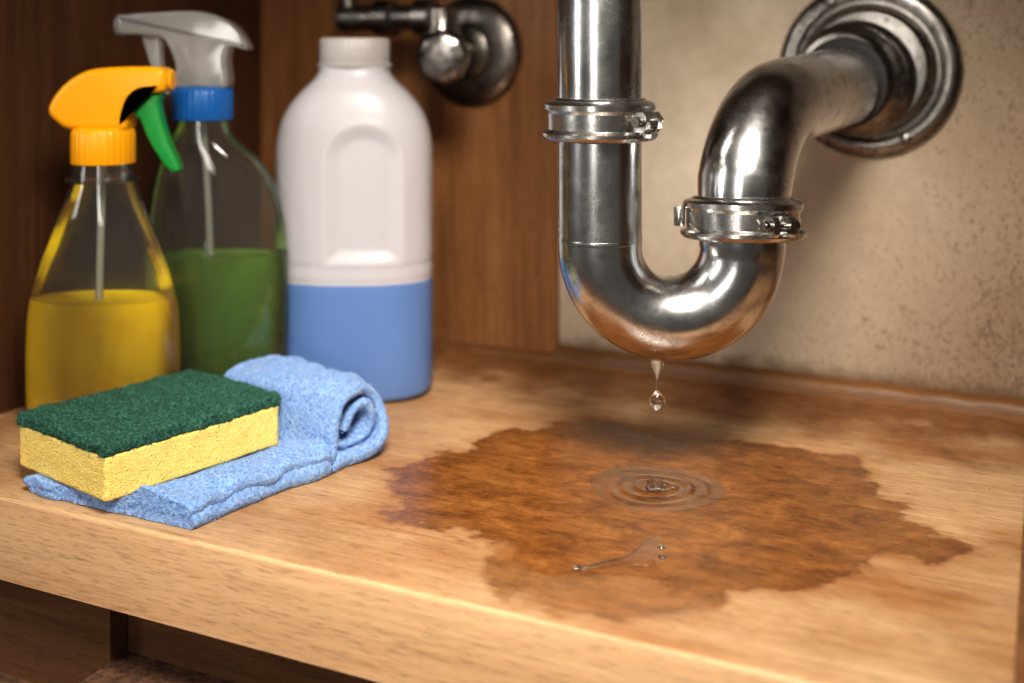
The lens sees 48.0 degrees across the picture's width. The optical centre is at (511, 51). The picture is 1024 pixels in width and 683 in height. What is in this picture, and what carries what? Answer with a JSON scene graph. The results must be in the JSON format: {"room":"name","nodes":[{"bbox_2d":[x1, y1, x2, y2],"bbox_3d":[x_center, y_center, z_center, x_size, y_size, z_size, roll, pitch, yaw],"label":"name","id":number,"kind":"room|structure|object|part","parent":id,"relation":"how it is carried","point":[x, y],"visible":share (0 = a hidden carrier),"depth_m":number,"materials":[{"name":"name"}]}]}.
{"room":"under-sink cabinet","nodes":[
{"label":"under-sink cabinet","id":0,"kind":"room"},
{"bbox_2d":[0,580,127,682],"bbox_3d":[-0.460,0.371,0.826,0.467,0.078,0.015,0,0,25],"label":"wall","id":1,"kind":"structure","parent":0,"point":[45,637],"depth_m":0.74,"materials":[{"name":"brown wood"}]},
{"bbox_2d":[128,614,378,682],"bbox_3d":[0.158,0.357,0.553,0.882,0.050,0.015,0,0,25],"label":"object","id":2,"kind":"structure","parent":1,"relation":"attached to","point":[226,660],"depth_m":0.70,"materials":[{"name":"brown wood"}]},
{"bbox_2d":[0,651,235,682],"bbox_3d":[-0.020,0.406,0.665,1.800,0.048,0.788,0,0,25],"label":"floor","id":3,"kind":"structure","parent":0,"point":[129,667],"depth_m":0.71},
{"bbox_2d":[0,0,260,413],"bbox_3d":[-0.355,0.065,0.998,0.020,0.690,0.469,0,0,25],"label":"wall","id":4,"kind":"structure","parent":0,"point":[45,44],"depth_m":0.98,"materials":[{"name":"brown wood"}]},
{"bbox_2d":[261,0,558,351],"bbox_3d":[-0.107,0.065,1.115,0.329,0.690,0.006,0,0,25],"label":"wall back wood","id":5,"kind":"structure","parent":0,"point":[495,257],"depth_m":1.07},
{"bbox_2d":[335,0,522,107],"bbox_3d":[-0.088,-0.112,1.038,0.161,0.327,0.117,0,0,25],"label":"shutoff valve","id":6,"kind":"object","parent":5,"relation":"attached to","point":[470,52],"visible":1,"depth_m":1.05,"materials":[{"name":"silver metal"}]},
{"bbox_3d":[-0.113,-0.031,1.043,0.099,0.033,0.033,0,0,25],"label":"outlet arm","id":7,"kind":"part","parent":6,"relation":"part of","materials":[{"name":"metal"}]},
{"bbox_3d":[-0.059,0.004,0.973,0.047,0.047,0.015,0,0,6],"label":"valve handle","id":8,"kind":"part","parent":6,"relation":"part of","materials":[{"name":"metal"}]},
{"bbox_2d":[433,338,552,362],"bbox_3d":[-0.110,0.276,1.109,0.330,0.008,0.008,0,0,25],"label":"trim","id":9,"kind":"structure","parent":5,"relation":"attached to","point":[543,356],"depth_m":1.06,"materials":[{"name":"brown wood"}]},
{"bbox_2d":[559,0,1023,398],"bbox_3d":[0.347,0.065,0.917,0.850,0.690,0.020,0,0,25],"label":"wall","id":10,"kind":"structure","parent":0,"point":[908,268],"depth_m":0.93,"materials":[{"name":"paint"}]},
{"bbox_2d":[0,348,1023,682],"bbox_3d":[0.141,0.306,0.755,1.085,0.052,0.449,0,0,25],"label":"shelf","id":11,"kind":"object","parent":10,"relation":"attached to","point":[825,540],"visible":0.67,"depth_m":0.67,"materials":[{"name":"brown wood"}]},
{"bbox_2d":[24,66,182,409],"bbox_3d":[-0.302,0.145,0.851,0.115,0.269,0.056,0,0,0],"label":"spray bottle","id":12,"kind":"object","parent":11,"relation":"on","point":[77,344],"visible":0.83,"depth_m":0.84,"materials":[{"name":"yellow plastic"}]},
{"bbox_2d":[114,11,288,375],"bbox_3d":[-0.244,0.124,0.906,0.135,0.312,0.048,0,0,0],"label":"spray bottle","id":13,"kind":"object","parent":11,"relation":"on","point":[234,303],"visible":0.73,"depth_m":0.89,"materials":[{"name":"green plastic"}]},
{"bbox_2d":[22,354,389,529],"bbox_3d":[-0.196,0.251,0.768,0.137,0.057,0.202,0,0,39],"label":"cloth","id":14,"kind":"object","parent":11,"relation":"on","point":[330,420],"visible":0.8,"depth_m":0.76,"materials":[{"name":"blue fabric"}]},
{"bbox_2d":[15,369,282,501],"bbox_3d":[-0.241,0.251,0.770,0.109,0.040,0.141,0,0,39],"label":"sponge","id":15,"kind":"object","parent":14,"relation":"on","point":[109,444],"visible":1,"depth_m":0.74,"materials":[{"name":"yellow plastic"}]},
{"bbox_2d":[275,37,432,402],"bbox_3d":[-0.130,0.134,0.952,0.129,0.292,0.090,0,0,0],"label":"detergent jug","id":16,"kind":"object","parent":11,"relation":"on","point":[354,155],"visible":0.84,"depth_m":0.91,"materials":[{"name":"white plastic"}]},
{"bbox_2d":[571,536,664,570],"bbox_3d":[0.066,0.279,0.633,0.068,0.002,0.029,0,0,-39],"label":"puddle","id":17,"kind":"object","parent":11,"relation":"on","point":[661,546],"visible":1,"depth_m":0.63,"materials":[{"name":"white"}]},
{"bbox_2d":[612,470,706,503],"bbox_3d":[0.091,0.276,0.737,0.085,0.008,0.076,0,0,25],"label":"ripple","id":18,"kind":"object","parent":11,"relation":"on","point":[654,483],"visible":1,"depth_m":0.74,"materials":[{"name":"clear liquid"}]},
{"bbox_3d":[0.092,0.276,0.738,0.013,0.007,0.013,0,0,25],"label":"splash crown","id":19,"kind":"part","parent":18,"relation":"part of","materials":[{"name":"clear liquid"}]},
{"bbox_2d":[542,0,963,360],"bbox_3d":[0.182,-0.040,0.817,0.148,0.476,0.362,0,0,44],"label":"trap","id":20,"kind":"object","parent":10,"relation":"attached to","point":[857,78],"visible":1,"depth_m":0.72,"materials":[{"name":"metal"}]},
{"bbox_2d":[649,359,664,409],"bbox_3d":[0.093,0.212,0.739,0.013,0.035,0.013,0,0,25],"label":"drip","id":21,"kind":"object","parent":20,"relation":"hanging from","point":[657,400],"visible":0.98,"depth_m":0.74,"materials":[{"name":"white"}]},
{"bbox_2d":[674,207,684,225],"bbox_3d":[0.107,0.105,0.739,0.008,0.012,0.008,0,0,25],"label":"bolt","id":22,"kind":"object","parent":20,"relation":"attached to","point":[679,212],"depth_m":0.74,"materials":[{"name":"metal"}]},
{"bbox_2d":[680,195,806,243],"bbox_3d":[0.148,0.107,0.739,0.080,0.032,0.080,0,0,25],"label":"clamp","id":23,"kind":"object","parent":20,"relation":"attached to","point":[710,219],"depth_m":0.71,"materials":[{"name":"metal"}]},
{"bbox_2d":[760,220,800,231],"bbox_3d":[0.164,0.107,0.702,0.026,0.008,0.007,0,0,-24],"label":"bolt","id":24,"kind":"object","parent":20,"relation":"attached to","point":[765,225],"depth_m":0.70,"materials":[{"name":"metal"}]},
{"bbox_2d":[553,345,1023,421],"bbox_3d":[0.382,0.273,0.881,0.756,0.014,0.016,0,0,25],"label":"trim","id":25,"kind":"structure","parent":10,"relation":"attached to","point":[932,399],"depth_m":0.94,"materials":[{"name":"brown wood"}]},
{"bbox_2d":[1015,527,1023,682],"bbox_3d":[0.307,0.274,0.668,0.018,0.012,0.432,0,0,25],"label":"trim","id":26,"kind":"structure","parent":10,"relation":"attached to","point":[1019,669],"depth_m":0.53,"materials":[{"name":"brown wood"}]}
]}

